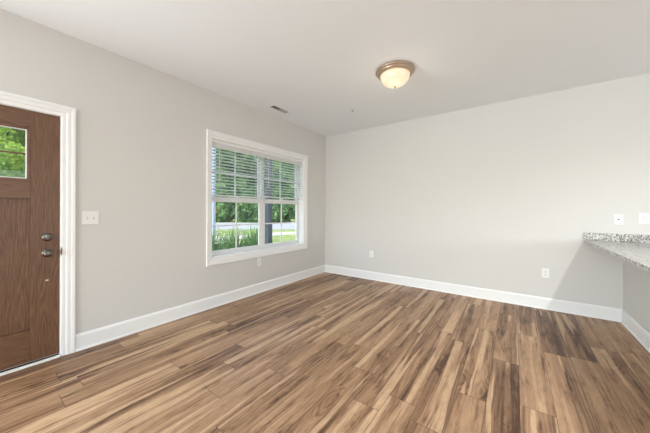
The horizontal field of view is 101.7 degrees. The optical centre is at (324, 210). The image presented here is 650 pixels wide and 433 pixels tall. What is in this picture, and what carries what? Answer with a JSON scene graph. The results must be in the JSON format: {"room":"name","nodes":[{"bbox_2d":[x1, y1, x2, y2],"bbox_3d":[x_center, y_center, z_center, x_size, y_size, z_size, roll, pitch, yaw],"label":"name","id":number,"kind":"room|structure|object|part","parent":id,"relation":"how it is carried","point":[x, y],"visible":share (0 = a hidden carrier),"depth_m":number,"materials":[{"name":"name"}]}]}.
{"room":"empty living room","nodes":[
{"label":"empty living room","id":0,"kind":"room"},
{"bbox_2d":[0,8,325,334],"bbox_3d":[-3.562,-0.142,0.543,0.170,2.740,12.000,0,0,36],"label":"wall","id":1,"kind":"structure","parent":0,"point":[141,129],"depth_m":2.72,"materials":[{"name":"grey paint"}]},
{"bbox_2d":[0,105,59,372],"bbox_3d":[-2.503,0.213,1.861,0.114,2.010,0.915,0,0,36],"label":"door","id":2,"kind":"structure","parent":1,"relation":"in","point":[29,205],"depth_m":2.11,"materials":[{"name":"brown wood"}]},
{"bbox_3d":[-2.527,-0.447,1.880,0.016,0.389,0.545,0,0,36],"label":"lite frame","id":3,"kind":"part","parent":2,"relation":"part of","materials":[{"name":"white plastic"}]},
{"bbox_3d":[-2.436,0.428,2.029,0.018,1.046,0.232,0,0,36],"label":"recessed panel","id":4,"kind":"part","parent":2,"relation":"part of","materials":[{"name":"brown wood"}]},
{"bbox_3d":[-2.535,1.079,1.882,0.044,0.257,0.585,0,0,36],"label":"rail","id":5,"kind":"part","parent":2,"relation":"part of","materials":[{"name":"brown wood"}]},
{"bbox_3d":[-2.528,-0.728,1.882,0.044,0.129,0.585,0,0,36],"label":"rail","id":6,"kind":"part","parent":2,"relation":"part of","materials":[{"name":"brown wood"}]},
{"bbox_3d":[-2.530,-0.163,1.882,0.044,0.135,0.585,0,0,36],"label":"lock rail","id":7,"kind":"part","parent":2,"relation":"part of","materials":[{"name":"brown wood"}]},
{"bbox_3d":[-2.261,0.352,2.162,0.070,0.068,0.068,0,0,36],"label":"knob","id":8,"kind":"part","parent":2,"relation":"part of","materials":[{"name":"silver metal"}]},
{"bbox_2d":[0,91,75,375],"bbox_3d":[-2.570,0.216,1.904,0.192,2.030,0.950,0,0,36],"label":"door frame","id":9,"kind":"structure","parent":1,"relation":"attached to","point":[60,247],"depth_m":2.24,"materials":[{"name":"white paint"}]},
{"bbox_2d":[82,211,98,224],"bbox_3d":[-2.117,0.066,2.394,0.020,0.118,0.116,0,0,36],"label":"light switch","id":10,"kind":"object","parent":1,"relation":"attached to","point":[88,217],"visible":1,"depth_m":2.40,"materials":[{"name":"white plastic"}]},
{"bbox_2d":[75,265,324,351],"bbox_3d":[-3.489,1.155,0.486,0.022,0.146,12.000,0,0,36],"label":"baseboard","id":11,"kind":"structure","parent":1,"relation":"attached to","point":[94,337],"depth_m":3.00,"materials":[{"name":"white paint"}]},
{"bbox_2d":[212,152,262,254],"bbox_3d":[-1.276,-0.160,3.810,0.068,1.505,0.910,0,0,36],"label":"window","id":12,"kind":"structure","parent":1,"relation":"in","point":[214,199],"depth_m":3.87,"materials":[{"name":"white plastic"}]},
{"bbox_3d":[-1.266,0.192,3.802,0.028,0.748,0.852,0,0,36],"label":"sash","id":13,"kind":"part","parent":12,"relation":"part of","materials":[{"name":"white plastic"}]},
{"bbox_2d":[212,142,265,198],"bbox_3d":[-1.208,-0.530,3.763,0.069,0.685,0.904,0,0,36],"label":"window blind","id":14,"kind":"object","parent":12,"relation":"attached to","point":[214,145],"visible":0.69,"depth_m":3.71,"materials":[{"name":"white plastic"}]},
{"bbox_3d":[-1.215,-0.197,3.767,0.048,0.018,0.900,0,0,36],"label":"rail","id":15,"kind":"part","parent":14,"relation":"part of","materials":[{"name":"white plastic"}]},
{"bbox_3d":[-1.288,-0.503,3.820,0.027,0.758,0.852,0,0,36],"label":"sash","id":16,"kind":"part","parent":12,"relation":"part of","materials":[{"name":"white plastic"}]},
{"bbox_2d":[206,129,307,266],"bbox_3d":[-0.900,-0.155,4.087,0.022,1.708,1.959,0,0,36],"label":"trim","id":17,"kind":"structure","parent":1,"relation":"attached to","point":[210,134],"depth_m":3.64,"materials":[{"name":"white paint"}]},
{"bbox_2d":[257,258,260,265],"bbox_3d":[-0.989,0.775,3.979,0.008,0.118,0.074,0,0,36],"label":"power outlet","id":18,"kind":"object","parent":1,"relation":"attached to","point":[258,259],"visible":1,"depth_m":3.97,"materials":[{"name":"white plastic"}]},
{"bbox_2d":[262,158,298,247],"bbox_3d":[-0.757,-0.158,4.534,0.068,1.505,0.870,0,0,36],"label":"window","id":19,"kind":"structure","parent":1,"relation":"in","point":[281,201],"depth_m":4.53,"materials":[{"name":"white plastic"}]},
{"bbox_3d":[-0.747,0.194,4.526,0.028,0.748,0.814,0,0,36],"label":"sash","id":20,"kind":"part","parent":19,"relation":"part of","materials":[{"name":"white plastic"}]},
{"bbox_2d":[263,155,301,198],"bbox_3d":[-0.689,-0.537,4.486,0.069,0.667,0.864,0,0,36],"label":"window blind","id":21,"kind":"object","parent":19,"relation":"attached to","point":[268,157],"visible":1,"depth_m":4.45,"materials":[{"name":"white plastic"}]},
{"bbox_3d":[-0.696,-0.213,4.490,0.048,0.018,0.860,0,0,36],"label":"rail","id":22,"kind":"part","parent":21,"relation":"part of","materials":[{"name":"white plastic"}]},
{"bbox_3d":[-0.769,-0.501,4.544,0.027,0.758,0.814,0,0,36],"label":"sash","id":23,"kind":"part","parent":19,"relation":"part of","materials":[{"name":"white plastic"}]},
{"bbox_2d":[0,272,649,432],"bbox_3d":[-0.095,1.301,-1.951,8.720,0.120,12.300,0,0,36],"label":"floor","id":24,"kind":"structure","parent":0,"point":[325,352],"depth_m":2.02,"materials":[{"name":"brown wood"}]},
{"bbox_2d":[0,0,649,135],"bbox_3d":[-0.084,-1.574,-1.951,8.720,0.150,12.300,0,0,36],"label":"ceiling","id":25,"kind":"structure","parent":0,"point":[317,61],"depth_m":2.40,"materials":[{"name":"white paint"}]},
{"bbox_2d":[269,105,289,112],"bbox_3d":[-0.670,-1.496,3.924,0.110,0.011,0.330,0,0,36],"label":"ceiling vent","id":26,"kind":"object","parent":25,"relation":"in","point":[275,107],"visible":1,"depth_m":3.92,"materials":[{"name":"white plastic"}]},
{"bbox_2d":[376,60,414,88],"bbox_3d":[0.747,-1.397,2.826,0.406,0.198,0.406,0,0,36],"label":"ceiling lamp","id":27,"kind":"object","parent":25,"relation":"attached to","point":[393,74],"visible":1,"depth_m":2.72,"materials":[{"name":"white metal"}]},
{"bbox_3d":[0.747,-1.381,2.826,0.304,0.118,0.304,0,0,36],"label":"lamp shade","id":28,"kind":"part","parent":27,"relation":"part of","materials":[{"name":"beige glass"}]},
{"bbox_2d":[325,73,649,308],"bbox_3d":[3.393,-0.116,3.028,8.570,2.740,0.150,0,0,36],"label":"wall","id":29,"kind":"structure","parent":0,"point":[490,196],"depth_m":3.61,"materials":[{"name":"grey paint"}]},
{"bbox_2d":[325,265,621,321],"bbox_3d":[1.665,1.174,4.159,4.110,0.146,0.022,0,0,36],"label":"baseboard","id":30,"kind":"structure","parent":29,"relation":"attached to","point":[582,309],"depth_m":3.67,"materials":[{"name":"white paint"}]},
{"bbox_2d":[542,268,548,277],"bbox_3d":[2.796,0.794,3.357,0.074,0.118,0.008,0,0,36],"label":"power outlet","id":31,"kind":"object","parent":29,"relation":"attached to","point":[545,272],"visible":1,"depth_m":3.35,"materials":[{"name":"white plastic"}]},
{"bbox_2d":[584,233,649,242],"bbox_3d":[3.479,0.306,2.859,0.990,0.085,0.020,0,0,36],"label":"backsplash","id":32,"kind":"structure","parent":29,"relation":"attached to","point":[587,236],"depth_m":2.98,"materials":[{"name":"grey stone"}]},
{"bbox_2d":[614,215,622,224],"bbox_3d":[3.310,0.102,2.984,0.072,0.112,0.016,0,0,36],"label":"cable jack","id":33,"kind":"object","parent":29,"relation":"attached to","point":[618,219],"visible":1,"depth_m":2.99,"materials":[{"name":"white plastic"}]},
{"bbox_2d":[638,213,648,223],"bbox_3d":[3.465,0.087,2.878,0.074,0.118,0.008,0,0,36],"label":"power outlet","id":34,"kind":"object","parent":29,"relation":"attached to","point":[643,217],"visible":1,"depth_m":2.88,"materials":[{"name":"white plastic"}]},
{"bbox_2d":[623,260,649,332],"bbox_3d":[2.631,0.815,1.879,0.115,0.872,2.600,0,0,36],"label":"wall","id":35,"kind":"structure","parent":0,"point":[636,280],"depth_m":2.62,"materials":[{"name":"grey paint"}]},
{"bbox_2d":[584,240,649,271],"bbox_3d":[2.698,0.362,1.771,0.990,0.033,2.700,0,0,36],"label":"countertop","id":36,"kind":"structure","parent":35,"relation":"on","point":[637,254],"depth_m":2.29,"materials":[{"name":"grey stone"}]},
{"bbox_2d":[621,309,649,352],"bbox_3d":[2.574,1.177,1.919,0.022,0.146,2.600,0,0,36],"label":"baseboard","id":37,"kind":"structure","parent":35,"relation":"attached to","point":[631,325],"depth_m":2.60,"materials":[{"name":"white paint"}]},
{"label":"outside","id":38,"kind":"structure","parent":0,"visible":0},
{"bbox_2d":[216,215,294,246],"bbox_3d":[-27.879,1.638,43.849,89.820,0.100,110.000,0,0,36],"label":"lawn","id":39,"kind":"structure","parent":38,"point":[288,237],"depth_m":20.00,"materials":[{"name":"green plant"}]},
{"bbox_2d":[0,126,24,177],"bbox_3d":[-9.294,-1.159,7.760,4.538,5.779,4.389,0,0,12],"label":"evergreen shrub","id":40,"kind":"object","parent":39,"relation":"on","point":[13,140],"visible":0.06,"depth_m":6.71,"materials":[{"name":"green plant"}]},
{"bbox_2d":[212,147,215,238],"bbox_3d":[-2.308,0.077,5.489,0.095,3.200,0.095,0,0,36],"label":"porch post","id":41,"kind":"object","parent":39,"relation":"on","point":[213,174],"visible":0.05,"depth_m":5.47,"materials":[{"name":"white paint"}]},
{"bbox_2d":[216,185,235,221],"bbox_3d":[-14.500,-0.867,37.551,4.110,5.824,4.078,0,0,-9],"label":"shrub","id":42,"kind":"object","parent":39,"relation":"on","point":[226,211],"visible":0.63,"depth_m":36.51,"materials":[{"name":"green plant"}]},
{"bbox_2d":[216,149,256,218],"bbox_3d":[-17.716,-6.643,52.076,9.158,20.122,9.055,0,0,5],"label":"leafy tree","id":43,"kind":"object","parent":39,"relation":"on","point":[221,175],"visible":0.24,"depth_m":49.27,"materials":[{"name":"green plant"}]},
{"bbox_2d":[234,184,257,222],"bbox_3d":[-10.521,-0.599,37.291,4.503,6.535,4.163,0,0,-8],"label":"shrub","id":44,"kind":"object","parent":39,"relation":"on","point":[246,212],"visible":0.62,"depth_m":36.09,"materials":[{"name":"green plant"}]},
{"bbox_2d":[265,159,272,243],"bbox_3d":[-1.444,0.081,6.777,0.180,3.200,0.180,0,0,36],"label":"porch post","id":45,"kind":"object","parent":39,"relation":"on","point":[268,206],"visible":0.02,"depth_m":6.72,"materials":[{"name":"grey wood"}]},
{"bbox_2d":[264,186,291,222],"bbox_3d":[-6.680,-0.838,37.580,4.115,5.824,4.074,0,0,23],"label":"shrub","id":46,"kind":"object","parent":39,"relation":"on","point":[276,208],"visible":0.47,"depth_m":36.40,"materials":[{"name":"green plant"}]},
{"bbox_2d":[264,158,294,218],"bbox_3d":[-8.009,-6.579,51.907,9.907,19.004,9.892,0,0,-44],"label":"leafy tree","id":47,"kind":"object","parent":39,"relation":"on","point":[276,185],"visible":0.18,"depth_m":48.80,"materials":[{"name":"green plant"}]},
{"bbox_2d":[291,193,294,219],"bbox_3d":[-3.059,-0.571,38.048,4.503,6.535,4.163,0,0,23],"label":"shrub","id":48,"kind":"object","parent":39,"relation":"on","point":[292,205],"visible":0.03,"depth_m":37.55,"materials":[{"name":"green plant"}]},
{"bbox_3d":[-1.434,1.506,4.981,1.520,0.100,2.900,0,0,36],"label":"planting bed","id":49,"kind":"object","parent":39,"relation":"on","visible":0},
{"bbox_2d":[213,224,229,249],"bbox_3d":[-2.087,0.845,4.803,0.719,1.216,0.560,0,0,-26],"label":"leaf plant","id":50,"kind":"object","parent":49,"relation":"on","point":[218,235],"visible":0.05,"depth_m":4.80,"materials":[{"name":"green plant"}]},
{"bbox_2d":[212,232,232,250],"bbox_3d":[-1.819,0.894,4.331,0.638,1.120,0.568,0,0,19],"label":"leaf plant","id":51,"kind":"object","parent":49,"relation":"on","point":[224,242],"visible":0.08,"depth_m":4.33,"materials":[{"name":"green plant"}]},
{"bbox_2d":[219,226,246,248],"bbox_3d":[-1.780,0.859,5.187,0.613,1.192,0.629,0,0,36],"label":"leaf plant","id":52,"kind":"object","parent":49,"relation":"on","point":[232,234],"visible":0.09,"depth_m":5.13,"materials":[{"name":"green plant"}]},
{"bbox_2d":[217,229,250,248],"bbox_3d":[-1.588,0.895,4.668,0.561,1.120,0.582,0,0,-45],"label":"leaf plant","id":53,"kind":"object","parent":49,"relation":"on","point":[232,240],"visible":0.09,"depth_m":4.58,"materials":[{"name":"green plant"}]},
{"bbox_2d":[240,225,257,245],"bbox_3d":[-1.506,0.848,5.539,0.656,1.215,0.618,0,0,36],"label":"leaf plant","id":54,"kind":"object","parent":49,"relation":"on","point":[252,230],"visible":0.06,"depth_m":5.46,"materials":[{"name":"green plant"}]},
{"bbox_2d":[239,233,266,246],"bbox_3d":[-1.340,0.911,4.988,0.554,1.090,0.553,0,0,36],"label":"leaf plant","id":55,"kind":"object","parent":49,"relation":"on","point":[254,241],"visible":0.03,"depth_m":4.90,"materials":[{"name":"green plant"}]},
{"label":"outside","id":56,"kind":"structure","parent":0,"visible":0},
{"bbox_2d":[216,223,294,228],"bbox_3d":[-22.506,1.638,28.250,75.560,0.100,12.490,0,0,-2],"label":"road","id":57,"kind":"structure","parent":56,"point":[284,225],"depth_m":27.29,"materials":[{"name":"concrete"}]},
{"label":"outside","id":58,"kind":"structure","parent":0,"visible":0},
{"bbox_2d":[215,232,294,240],"bbox_3d":[-4.838,1.693,17.139,15.984,0.100,4.344,0,0,-25],"label":"driveway","id":59,"kind":"structure","parent":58,"point":[275,233],"depth_m":18.46,"materials":[{"name":"concrete"}]}
]}

